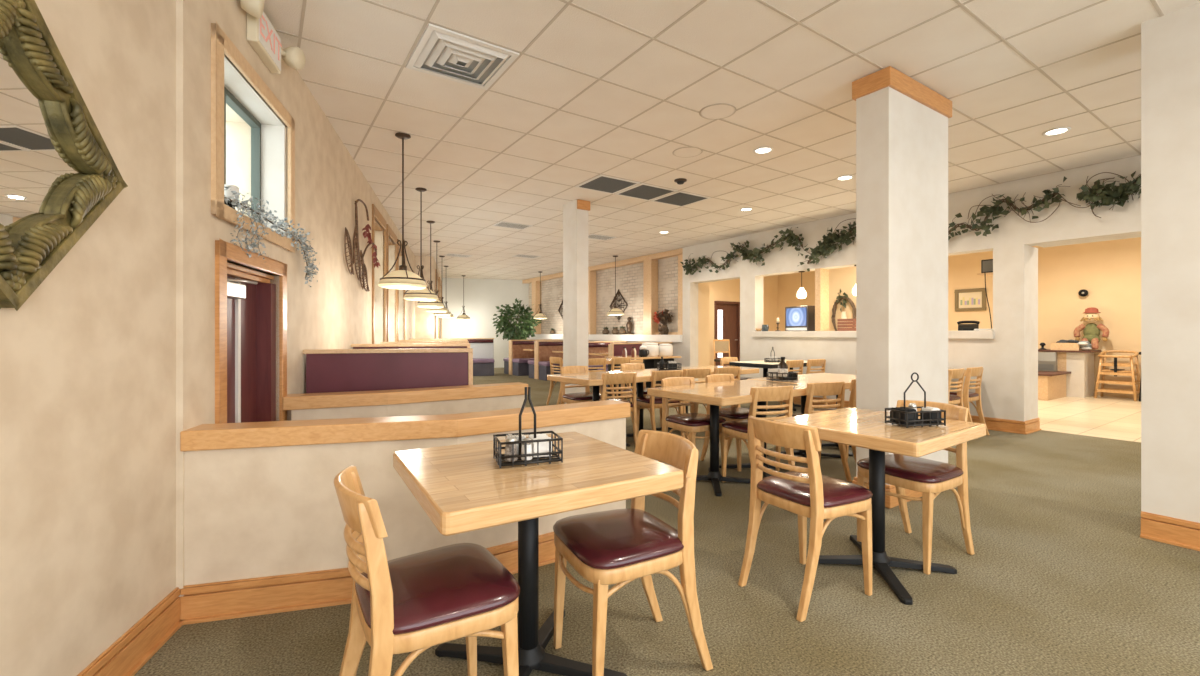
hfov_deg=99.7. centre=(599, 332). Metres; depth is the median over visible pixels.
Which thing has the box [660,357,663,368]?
sauce bottle
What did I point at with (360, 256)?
wall ornament
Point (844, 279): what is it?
wall partition
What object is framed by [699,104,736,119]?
ceiling speaker
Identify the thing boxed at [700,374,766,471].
dining chair
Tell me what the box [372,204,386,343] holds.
window
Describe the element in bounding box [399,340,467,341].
bench
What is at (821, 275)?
trim
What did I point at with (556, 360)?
dining chair
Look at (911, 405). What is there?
shaker
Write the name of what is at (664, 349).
storage bin
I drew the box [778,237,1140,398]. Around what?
wall
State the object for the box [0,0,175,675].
wall
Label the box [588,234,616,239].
ceiling vent
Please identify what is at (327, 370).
bench
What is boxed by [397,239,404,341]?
window
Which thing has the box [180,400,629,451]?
trim
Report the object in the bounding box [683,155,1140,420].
wall
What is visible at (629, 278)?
brick wall
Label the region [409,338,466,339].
bench
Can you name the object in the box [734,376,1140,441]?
floor tile
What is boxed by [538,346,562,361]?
cushion
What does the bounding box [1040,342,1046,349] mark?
bell
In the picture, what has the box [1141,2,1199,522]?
wall pier
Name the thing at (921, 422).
basket
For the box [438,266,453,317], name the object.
pendant lamp
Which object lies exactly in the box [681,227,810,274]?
garland
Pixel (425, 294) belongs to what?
pendant lamp
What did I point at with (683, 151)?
ceiling speaker
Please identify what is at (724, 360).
dining chair
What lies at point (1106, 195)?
garland
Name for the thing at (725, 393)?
dining table
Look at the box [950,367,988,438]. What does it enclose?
dining chair
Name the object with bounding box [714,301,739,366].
door
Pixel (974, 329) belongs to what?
paper stack
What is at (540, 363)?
seat cushion
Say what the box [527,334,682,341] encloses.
trim
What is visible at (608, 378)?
dining chair
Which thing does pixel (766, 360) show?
basket
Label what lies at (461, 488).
dining table
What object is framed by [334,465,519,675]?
dining chair
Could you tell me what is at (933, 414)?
holder
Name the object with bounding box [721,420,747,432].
seat cushion
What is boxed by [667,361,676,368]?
holder
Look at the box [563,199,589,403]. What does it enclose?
column
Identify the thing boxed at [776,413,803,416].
seat cushion
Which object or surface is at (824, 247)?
garland
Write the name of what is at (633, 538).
seat cushion
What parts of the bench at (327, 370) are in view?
rail, post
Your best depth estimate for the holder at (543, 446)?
1.78 m
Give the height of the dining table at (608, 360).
0.750 m
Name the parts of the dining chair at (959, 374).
leg, seat frame, rail, leg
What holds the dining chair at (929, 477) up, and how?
on the floor
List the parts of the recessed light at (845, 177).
bulb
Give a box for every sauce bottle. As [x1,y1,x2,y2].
[622,347,625,356]
[631,347,634,356]
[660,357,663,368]
[778,357,787,378]
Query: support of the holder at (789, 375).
in the wire caddy at (772, 373)
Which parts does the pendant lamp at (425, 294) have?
rod, lamp shade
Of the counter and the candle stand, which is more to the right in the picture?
the counter
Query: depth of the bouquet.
11.53 m
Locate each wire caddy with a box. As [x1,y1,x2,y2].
[493,387,562,467]
[657,361,681,370]
[764,347,780,361]
[767,372,797,380]
[885,372,945,427]
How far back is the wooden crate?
8.03 m
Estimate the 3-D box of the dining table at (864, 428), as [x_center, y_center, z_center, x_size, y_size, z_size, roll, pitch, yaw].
[1.429,0.835,2.611,0.785,0.750,0.710,0,0,-36]
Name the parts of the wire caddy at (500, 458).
handle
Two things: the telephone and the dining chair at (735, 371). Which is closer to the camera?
the dining chair at (735, 371)
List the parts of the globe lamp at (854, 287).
lamp shade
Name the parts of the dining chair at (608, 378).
leg, rail, leg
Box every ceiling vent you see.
[406,23,519,89]
[444,253,472,257]
[492,221,532,229]
[512,254,540,257]
[575,175,639,193]
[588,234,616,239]
[615,183,677,200]
[651,191,710,206]
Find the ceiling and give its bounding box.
[263,0,1199,279]
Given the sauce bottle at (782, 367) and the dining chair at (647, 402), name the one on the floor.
the dining chair at (647, 402)
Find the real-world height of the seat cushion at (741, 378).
0.048 m
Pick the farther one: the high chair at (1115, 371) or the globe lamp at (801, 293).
the high chair at (1115, 371)
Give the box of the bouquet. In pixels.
[653,308,672,334]
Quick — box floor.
[134,368,1199,675]
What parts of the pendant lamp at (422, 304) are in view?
rod, lamp shade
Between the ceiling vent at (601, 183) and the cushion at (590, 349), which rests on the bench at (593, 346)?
the cushion at (590, 349)
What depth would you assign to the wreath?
10.76 m
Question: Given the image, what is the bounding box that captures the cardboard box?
[1051,340,1081,350]
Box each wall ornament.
[344,199,379,291]
[558,300,562,318]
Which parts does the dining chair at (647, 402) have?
leg, leg, seat frame, rail, leg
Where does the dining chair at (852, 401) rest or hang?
on the floor
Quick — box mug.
[762,325,768,330]
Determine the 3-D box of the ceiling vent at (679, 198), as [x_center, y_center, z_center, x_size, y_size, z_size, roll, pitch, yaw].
[1.111,-1.834,6.965,0.586,0.008,0.586,0,0,-34]
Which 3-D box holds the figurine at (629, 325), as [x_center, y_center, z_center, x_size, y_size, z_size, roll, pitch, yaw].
[0.737,-0.173,12.707,0.240,0.445,0.234,0,0,-34]
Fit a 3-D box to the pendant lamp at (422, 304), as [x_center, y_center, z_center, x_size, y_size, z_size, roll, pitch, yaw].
[-2.802,-1.125,8.377,0.424,1.430,0.424,0,0,38]
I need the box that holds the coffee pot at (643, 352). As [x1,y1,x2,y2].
[639,346,648,356]
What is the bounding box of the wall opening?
[1031,234,1140,418]
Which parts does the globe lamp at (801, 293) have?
lamp shade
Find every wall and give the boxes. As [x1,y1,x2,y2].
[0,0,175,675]
[176,0,414,596]
[184,418,625,585]
[291,395,524,420]
[415,256,441,338]
[442,278,528,367]
[529,256,677,334]
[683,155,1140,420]
[709,275,777,364]
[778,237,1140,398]
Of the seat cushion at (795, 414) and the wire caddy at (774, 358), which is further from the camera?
the wire caddy at (774, 358)
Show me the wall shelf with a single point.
(989, 273)
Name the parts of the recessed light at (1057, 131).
bulb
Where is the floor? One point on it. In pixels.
(1060, 579)
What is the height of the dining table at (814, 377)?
0.750 m
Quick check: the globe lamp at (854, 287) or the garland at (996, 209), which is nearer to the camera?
the garland at (996, 209)
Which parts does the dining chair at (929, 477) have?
leg, leg, seat frame, leg, rail, leg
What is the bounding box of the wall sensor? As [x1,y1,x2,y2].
[1078,289,1087,296]
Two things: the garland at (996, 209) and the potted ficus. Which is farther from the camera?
the potted ficus
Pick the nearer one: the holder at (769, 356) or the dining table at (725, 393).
the dining table at (725, 393)
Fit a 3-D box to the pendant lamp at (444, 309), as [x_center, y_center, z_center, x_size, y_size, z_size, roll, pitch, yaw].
[-3.277,-1.125,10.165,0.424,1.430,0.424,0,0,17]
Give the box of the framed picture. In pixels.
[954,288,985,310]
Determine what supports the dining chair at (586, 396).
on the floor
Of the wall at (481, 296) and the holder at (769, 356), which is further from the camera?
the wall at (481, 296)
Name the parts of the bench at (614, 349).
post, rail, panel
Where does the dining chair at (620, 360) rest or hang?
on the floor
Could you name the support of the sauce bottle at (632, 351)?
on the dining table at (650, 362)
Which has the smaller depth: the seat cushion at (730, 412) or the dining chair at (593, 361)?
the seat cushion at (730, 412)
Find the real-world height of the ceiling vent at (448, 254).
0.008 m
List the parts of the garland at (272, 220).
stem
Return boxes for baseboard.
[77,587,182,675]
[180,532,554,624]
[778,396,1040,434]
[1140,511,1199,550]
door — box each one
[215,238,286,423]
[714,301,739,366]
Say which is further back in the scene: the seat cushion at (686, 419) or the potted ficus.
the potted ficus
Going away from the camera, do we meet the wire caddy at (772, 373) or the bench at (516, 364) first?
the wire caddy at (772, 373)
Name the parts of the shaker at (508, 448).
lid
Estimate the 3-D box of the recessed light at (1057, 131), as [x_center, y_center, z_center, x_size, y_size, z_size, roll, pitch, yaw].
[4.166,-1.833,4.617,0.196,0.011,0.196,0,0,-34]
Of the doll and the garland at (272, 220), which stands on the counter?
the doll
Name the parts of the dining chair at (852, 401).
leg, leg, rail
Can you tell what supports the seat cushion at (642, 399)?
on the dining chair at (647, 402)
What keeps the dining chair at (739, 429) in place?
on the floor
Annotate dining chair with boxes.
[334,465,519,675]
[546,357,562,404]
[553,430,712,675]
[560,366,600,403]
[588,358,606,395]
[589,373,637,446]
[599,357,631,401]
[620,363,661,426]
[636,370,684,437]
[659,377,725,462]
[683,368,710,439]
[697,367,740,438]
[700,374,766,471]
[720,357,750,379]
[721,386,794,482]
[738,416,872,621]
[766,360,803,413]
[776,382,851,481]
[806,359,828,410]
[818,379,855,461]
[857,400,974,574]
[948,368,964,406]
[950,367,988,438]
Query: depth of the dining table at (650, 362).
9.69 m
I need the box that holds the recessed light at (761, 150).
[753,147,772,153]
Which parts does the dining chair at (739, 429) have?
leg, seat frame, leg, leg, rail, leg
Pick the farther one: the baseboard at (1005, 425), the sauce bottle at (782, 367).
the baseboard at (1005, 425)
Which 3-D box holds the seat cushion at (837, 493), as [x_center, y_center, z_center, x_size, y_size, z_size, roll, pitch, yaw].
[1.002,0.731,2.409,0.414,0.048,0.434,0,0,-29]
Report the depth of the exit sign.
2.87 m
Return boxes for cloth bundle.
[1077,341,1091,349]
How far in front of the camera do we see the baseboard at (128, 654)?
1.85 m
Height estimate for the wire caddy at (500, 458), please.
0.262 m
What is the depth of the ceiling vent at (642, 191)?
6.61 m
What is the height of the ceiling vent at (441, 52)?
0.029 m
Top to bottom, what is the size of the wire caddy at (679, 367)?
0.117 m
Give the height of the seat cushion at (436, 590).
0.048 m
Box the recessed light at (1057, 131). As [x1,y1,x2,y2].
[1042,127,1070,135]
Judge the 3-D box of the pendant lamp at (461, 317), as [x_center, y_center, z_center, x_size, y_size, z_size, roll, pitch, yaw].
[-4.395,-1.125,16.311,0.424,1.430,0.424,0,0,39]
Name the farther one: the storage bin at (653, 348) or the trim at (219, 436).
the storage bin at (653, 348)
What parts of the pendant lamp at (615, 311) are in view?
rod, lamp shade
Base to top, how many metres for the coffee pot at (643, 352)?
0.210 m
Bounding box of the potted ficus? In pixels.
[493,298,541,340]
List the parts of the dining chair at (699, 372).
leg, rail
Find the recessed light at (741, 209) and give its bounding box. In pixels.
[739,208,752,210]
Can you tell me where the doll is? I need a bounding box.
[1073,307,1108,349]
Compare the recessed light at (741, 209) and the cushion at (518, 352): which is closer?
the recessed light at (741, 209)
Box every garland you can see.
[224,186,319,286]
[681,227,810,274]
[798,218,855,270]
[948,176,1096,239]
[1076,171,1140,217]
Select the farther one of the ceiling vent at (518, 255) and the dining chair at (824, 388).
the ceiling vent at (518, 255)
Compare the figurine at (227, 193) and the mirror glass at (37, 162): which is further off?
the figurine at (227, 193)
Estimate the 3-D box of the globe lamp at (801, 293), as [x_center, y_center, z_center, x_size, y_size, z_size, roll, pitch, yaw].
[3.454,-0.815,8.665,0.164,0.470,0.164,0,0,-34]
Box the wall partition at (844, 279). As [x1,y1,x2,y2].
[829,266,855,330]
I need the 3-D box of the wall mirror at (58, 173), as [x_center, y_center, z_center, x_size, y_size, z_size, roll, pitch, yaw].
[-1.522,-0.505,1.309,0.054,0.899,0.899,0,0,-15]
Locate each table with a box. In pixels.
[393,432,682,675]
[547,369,651,446]
[562,358,642,400]
[588,353,607,355]
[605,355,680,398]
[641,365,758,436]
[647,379,806,496]
[729,360,806,411]
[750,373,855,457]
[773,407,985,604]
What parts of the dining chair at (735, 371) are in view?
rail, leg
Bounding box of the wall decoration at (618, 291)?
[609,289,627,321]
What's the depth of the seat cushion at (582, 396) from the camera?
5.73 m
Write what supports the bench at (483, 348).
on the floor
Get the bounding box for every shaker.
[505,437,516,461]
[521,438,531,459]
[908,403,916,410]
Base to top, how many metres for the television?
0.430 m
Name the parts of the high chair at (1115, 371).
leg, leg, seat, leg, leg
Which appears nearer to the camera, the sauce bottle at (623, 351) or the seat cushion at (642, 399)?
the seat cushion at (642, 399)
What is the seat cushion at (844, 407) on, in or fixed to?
on the dining chair at (852, 401)
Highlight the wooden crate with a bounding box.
[837,319,855,330]
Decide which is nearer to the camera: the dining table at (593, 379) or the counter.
the dining table at (593, 379)
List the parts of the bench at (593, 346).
rail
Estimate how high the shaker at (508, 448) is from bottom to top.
0.080 m
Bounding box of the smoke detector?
[674,178,686,184]
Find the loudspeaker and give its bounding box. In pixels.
[981,259,992,272]
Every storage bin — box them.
[641,342,658,355]
[659,344,672,355]
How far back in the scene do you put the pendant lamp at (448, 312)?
12.02 m
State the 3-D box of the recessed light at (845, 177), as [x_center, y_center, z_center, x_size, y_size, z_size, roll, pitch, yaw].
[2.904,-1.833,5.999,0.196,0.011,0.196,0,0,-34]
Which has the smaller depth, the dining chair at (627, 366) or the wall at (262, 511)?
the wall at (262, 511)
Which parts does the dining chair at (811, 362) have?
leg, rail, leg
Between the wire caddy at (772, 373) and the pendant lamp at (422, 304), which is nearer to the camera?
the wire caddy at (772, 373)
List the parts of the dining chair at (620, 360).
leg, rail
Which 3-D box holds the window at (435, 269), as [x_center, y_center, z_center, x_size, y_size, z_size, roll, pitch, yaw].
[-4.576,-0.490,13.630,0.382,2.308,1.348,0,0,-15]
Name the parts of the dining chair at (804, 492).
leg, rail, leg, leg, seat frame, leg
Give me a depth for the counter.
9.45 m
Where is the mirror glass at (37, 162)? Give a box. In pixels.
[0,34,90,239]
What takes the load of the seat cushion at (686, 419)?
on the dining chair at (693, 422)
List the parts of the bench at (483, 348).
rail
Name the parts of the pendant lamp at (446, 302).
lamp shade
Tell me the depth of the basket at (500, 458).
1.76 m
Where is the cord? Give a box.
[985,274,991,330]
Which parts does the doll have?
arm, leg, arm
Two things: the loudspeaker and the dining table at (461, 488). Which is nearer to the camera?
the dining table at (461, 488)
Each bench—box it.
[303,348,472,392]
[351,343,469,348]
[380,341,468,343]
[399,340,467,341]
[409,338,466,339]
[450,338,494,375]
[503,339,558,375]
[528,340,589,380]
[588,341,627,369]
[598,342,672,390]
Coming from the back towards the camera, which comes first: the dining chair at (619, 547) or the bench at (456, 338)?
the bench at (456, 338)
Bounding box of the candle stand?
[775,318,779,330]
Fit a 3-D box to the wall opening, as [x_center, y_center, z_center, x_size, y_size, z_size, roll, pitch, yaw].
[7.003,-0.315,3.793,0.240,3.050,6.514,0,0,-34]
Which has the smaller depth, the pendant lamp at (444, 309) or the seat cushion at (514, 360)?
the pendant lamp at (444, 309)
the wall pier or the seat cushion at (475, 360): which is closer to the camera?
the wall pier
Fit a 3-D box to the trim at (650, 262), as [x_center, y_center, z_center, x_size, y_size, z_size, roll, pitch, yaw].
[-0.485,-0.889,14.566,0.216,1.890,8.562,0,0,-34]
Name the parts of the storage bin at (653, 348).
lid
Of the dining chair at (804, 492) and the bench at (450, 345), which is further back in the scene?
the bench at (450, 345)
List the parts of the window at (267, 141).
sash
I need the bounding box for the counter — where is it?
[1038,349,1101,400]
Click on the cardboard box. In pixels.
(1061, 344)
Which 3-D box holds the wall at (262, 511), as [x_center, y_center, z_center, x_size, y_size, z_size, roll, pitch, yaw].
[-0.791,1.073,2.523,2.080,1.155,0.299,0,0,-24]
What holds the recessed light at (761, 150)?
in the ceiling
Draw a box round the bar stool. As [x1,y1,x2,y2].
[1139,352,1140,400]
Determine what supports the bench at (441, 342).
on the floor
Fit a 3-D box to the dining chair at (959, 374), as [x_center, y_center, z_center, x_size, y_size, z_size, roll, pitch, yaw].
[3.887,0.804,5.788,0.434,0.811,0.498,0,0,-34]
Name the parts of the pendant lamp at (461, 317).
rod, lamp shade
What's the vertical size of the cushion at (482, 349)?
0.538 m
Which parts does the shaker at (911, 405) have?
lid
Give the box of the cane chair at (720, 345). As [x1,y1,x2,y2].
[713,339,729,365]
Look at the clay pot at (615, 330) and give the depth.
13.14 m
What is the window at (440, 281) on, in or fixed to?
in the wall at (424, 320)
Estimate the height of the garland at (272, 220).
0.423 m
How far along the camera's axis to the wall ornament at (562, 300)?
15.76 m
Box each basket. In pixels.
[493,431,562,467]
[764,358,780,361]
[885,406,945,427]
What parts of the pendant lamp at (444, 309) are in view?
rod, lamp shade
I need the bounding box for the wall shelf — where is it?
[977,272,992,275]
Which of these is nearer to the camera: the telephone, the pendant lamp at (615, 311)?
the telephone
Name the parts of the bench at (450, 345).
panel, rail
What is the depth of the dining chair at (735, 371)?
5.86 m
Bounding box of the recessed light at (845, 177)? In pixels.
[836,175,853,180]
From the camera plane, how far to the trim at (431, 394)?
3.52 m
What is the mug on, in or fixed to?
on the trim at (818, 334)
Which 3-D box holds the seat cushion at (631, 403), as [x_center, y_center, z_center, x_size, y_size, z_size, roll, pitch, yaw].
[0.126,0.731,5.259,0.434,0.048,0.414,0,0,-20]
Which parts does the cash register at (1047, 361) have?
drawer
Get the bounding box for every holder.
[506,434,525,454]
[529,434,551,456]
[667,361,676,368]
[769,356,777,360]
[788,372,796,378]
[890,407,917,423]
[920,406,940,422]
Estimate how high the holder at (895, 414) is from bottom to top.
0.069 m
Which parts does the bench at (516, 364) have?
post, rail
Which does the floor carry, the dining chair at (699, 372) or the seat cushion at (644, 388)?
the dining chair at (699, 372)
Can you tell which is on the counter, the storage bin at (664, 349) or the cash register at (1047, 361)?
the cash register at (1047, 361)
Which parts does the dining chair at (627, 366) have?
leg, rail, leg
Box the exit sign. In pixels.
[241,0,304,73]
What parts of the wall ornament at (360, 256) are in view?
stem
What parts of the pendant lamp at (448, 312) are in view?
lamp shade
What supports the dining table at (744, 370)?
on the floor
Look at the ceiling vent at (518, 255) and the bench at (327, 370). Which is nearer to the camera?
the bench at (327, 370)
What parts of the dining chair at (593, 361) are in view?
rail, leg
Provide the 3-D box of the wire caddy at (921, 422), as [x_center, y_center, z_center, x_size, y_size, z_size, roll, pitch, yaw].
[1.564,0.327,2.515,0.232,0.259,0.138,0,0,-14]
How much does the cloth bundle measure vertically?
0.170 m
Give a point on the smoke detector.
(679, 181)
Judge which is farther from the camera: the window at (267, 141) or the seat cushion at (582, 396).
the seat cushion at (582, 396)
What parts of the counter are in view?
panel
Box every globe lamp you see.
[797,271,806,298]
[852,265,855,295]
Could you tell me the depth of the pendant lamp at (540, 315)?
15.23 m
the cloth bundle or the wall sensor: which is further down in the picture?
the cloth bundle
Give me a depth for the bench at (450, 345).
5.37 m
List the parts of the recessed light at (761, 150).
bulb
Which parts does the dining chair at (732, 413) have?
leg, rail, leg, seat frame, leg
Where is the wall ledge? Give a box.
[528,339,682,366]
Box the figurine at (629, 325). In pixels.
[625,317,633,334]
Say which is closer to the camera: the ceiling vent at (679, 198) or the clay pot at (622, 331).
the ceiling vent at (679, 198)
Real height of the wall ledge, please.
1.000 m
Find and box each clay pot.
[602,327,608,333]
[611,327,618,333]
[618,326,625,334]
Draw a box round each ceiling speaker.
[672,147,702,156]
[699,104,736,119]
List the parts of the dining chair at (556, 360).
leg, rail, leg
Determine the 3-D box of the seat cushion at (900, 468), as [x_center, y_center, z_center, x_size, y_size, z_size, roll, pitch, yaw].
[1.705,0.731,2.780,0.414,0.048,0.434,0,0,-29]
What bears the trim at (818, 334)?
attached to the wall at (1110, 271)
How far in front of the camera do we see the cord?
7.36 m
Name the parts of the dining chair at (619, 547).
leg, leg, seat frame, leg, rail, leg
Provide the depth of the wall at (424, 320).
12.19 m
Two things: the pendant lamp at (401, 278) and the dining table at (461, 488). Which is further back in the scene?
the pendant lamp at (401, 278)
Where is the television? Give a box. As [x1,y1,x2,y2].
[785,306,814,330]
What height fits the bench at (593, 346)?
1.000 m
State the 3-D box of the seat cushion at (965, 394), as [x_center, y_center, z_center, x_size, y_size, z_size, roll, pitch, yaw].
[4.280,0.731,6.101,0.434,0.048,0.414,0,0,-34]
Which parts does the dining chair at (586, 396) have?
leg, rail, seat frame, leg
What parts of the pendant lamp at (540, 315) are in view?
lamp shade, rod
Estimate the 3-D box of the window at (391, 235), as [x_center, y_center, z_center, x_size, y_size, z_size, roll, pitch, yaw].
[-3.533,-0.490,8.133,0.382,2.308,1.108,0,0,-15]
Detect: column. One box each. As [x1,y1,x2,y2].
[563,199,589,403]
[852,66,951,507]
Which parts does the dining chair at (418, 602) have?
leg, rail, leg, seat frame, leg, leg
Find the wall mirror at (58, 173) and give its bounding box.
[0,0,127,310]
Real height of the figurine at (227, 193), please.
0.155 m
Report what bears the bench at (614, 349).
on the floor
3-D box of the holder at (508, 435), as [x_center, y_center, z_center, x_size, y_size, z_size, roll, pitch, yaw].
[-0.301,0.403,1.814,0.065,0.074,0.043,0,0,-20]
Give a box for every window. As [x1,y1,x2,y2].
[211,22,294,252]
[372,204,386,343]
[387,224,396,341]
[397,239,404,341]
[435,269,438,338]
[439,277,441,338]
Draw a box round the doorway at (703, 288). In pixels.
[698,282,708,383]
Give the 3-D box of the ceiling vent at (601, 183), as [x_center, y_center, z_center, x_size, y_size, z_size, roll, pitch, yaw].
[0.093,-1.834,6.283,0.586,0.008,0.586,0,0,-34]
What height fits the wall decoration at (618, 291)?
0.868 m
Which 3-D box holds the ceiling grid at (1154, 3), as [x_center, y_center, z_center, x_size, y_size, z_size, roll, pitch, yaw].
[-1.687,-1.838,6.742,10.443,0.004,22.918,0,0,-34]
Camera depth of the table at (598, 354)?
11.14 m
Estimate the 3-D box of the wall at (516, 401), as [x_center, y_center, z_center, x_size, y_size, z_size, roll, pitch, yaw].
[-1.306,1.073,3.677,1.598,1.155,0.194,0,0,-30]
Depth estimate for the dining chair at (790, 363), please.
7.39 m
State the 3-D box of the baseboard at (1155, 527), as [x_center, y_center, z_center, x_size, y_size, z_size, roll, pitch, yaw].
[4.513,1.136,1.041,0.036,0.152,4.710,0,0,-34]
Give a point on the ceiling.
(718, 32)
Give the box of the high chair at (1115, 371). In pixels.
[1094,350,1139,400]
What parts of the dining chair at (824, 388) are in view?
leg, leg, rail, leg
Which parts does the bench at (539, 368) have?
post, rail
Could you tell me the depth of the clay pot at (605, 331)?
13.52 m
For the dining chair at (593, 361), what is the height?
0.811 m
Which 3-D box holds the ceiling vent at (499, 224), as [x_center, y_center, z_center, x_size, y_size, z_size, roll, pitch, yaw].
[-1.502,-1.834,8.681,0.580,0.008,0.400,0,0,-34]
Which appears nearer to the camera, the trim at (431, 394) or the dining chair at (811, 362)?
the trim at (431, 394)
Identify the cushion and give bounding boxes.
[355,543,519,634]
[470,340,493,358]
[473,358,494,362]
[512,343,533,358]
[512,358,533,362]
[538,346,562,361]
[538,361,559,365]
[553,508,683,569]
[562,392,600,400]
[588,347,607,357]
[588,364,607,369]
[589,399,632,406]
[623,387,647,394]
[636,396,679,403]
[665,413,725,425]
[719,407,757,418]
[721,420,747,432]
[734,376,750,379]
[757,471,872,507]
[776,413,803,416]
[818,407,847,410]
[857,454,963,483]
[949,394,960,400]
[950,392,978,397]
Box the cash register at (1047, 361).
[1038,352,1057,371]
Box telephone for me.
[957,321,979,330]
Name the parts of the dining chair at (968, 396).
leg, rail, seat frame, leg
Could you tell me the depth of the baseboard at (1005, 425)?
6.22 m
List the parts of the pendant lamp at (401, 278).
lamp shade, rod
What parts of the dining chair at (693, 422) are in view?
leg, rail, leg, leg, seat frame, leg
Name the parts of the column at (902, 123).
baseboard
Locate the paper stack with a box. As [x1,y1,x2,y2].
[974,329,992,330]
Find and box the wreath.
[831,289,855,330]
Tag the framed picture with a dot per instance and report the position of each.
(965, 299)
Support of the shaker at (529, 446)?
in the wire caddy at (500, 458)
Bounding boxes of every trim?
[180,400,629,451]
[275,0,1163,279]
[283,382,527,409]
[522,248,682,334]
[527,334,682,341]
[752,331,993,338]
[815,268,828,330]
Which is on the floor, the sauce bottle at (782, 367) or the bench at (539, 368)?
the bench at (539, 368)
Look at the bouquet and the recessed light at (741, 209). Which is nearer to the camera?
the recessed light at (741, 209)
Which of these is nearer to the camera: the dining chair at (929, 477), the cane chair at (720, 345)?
the dining chair at (929, 477)
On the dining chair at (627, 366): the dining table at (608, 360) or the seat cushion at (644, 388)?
the seat cushion at (644, 388)
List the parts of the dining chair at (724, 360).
rail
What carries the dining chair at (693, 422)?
on the floor
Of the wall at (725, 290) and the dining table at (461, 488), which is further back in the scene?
the wall at (725, 290)
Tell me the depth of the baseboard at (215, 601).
2.20 m
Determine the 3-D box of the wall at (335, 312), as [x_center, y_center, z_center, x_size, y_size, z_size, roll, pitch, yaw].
[-3.258,-0.065,7.068,0.360,3.550,10.360,0,0,-15]
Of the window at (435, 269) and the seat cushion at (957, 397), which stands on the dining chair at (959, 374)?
the seat cushion at (957, 397)
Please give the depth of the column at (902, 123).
3.64 m
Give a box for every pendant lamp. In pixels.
[378,132,426,289]
[404,187,437,300]
[417,221,443,307]
[426,240,447,311]
[433,256,450,315]
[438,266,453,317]
[457,275,469,319]
[533,271,546,318]
[607,255,623,314]
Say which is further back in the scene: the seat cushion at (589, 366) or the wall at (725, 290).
the wall at (725, 290)
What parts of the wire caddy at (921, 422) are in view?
handle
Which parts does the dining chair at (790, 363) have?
rail, leg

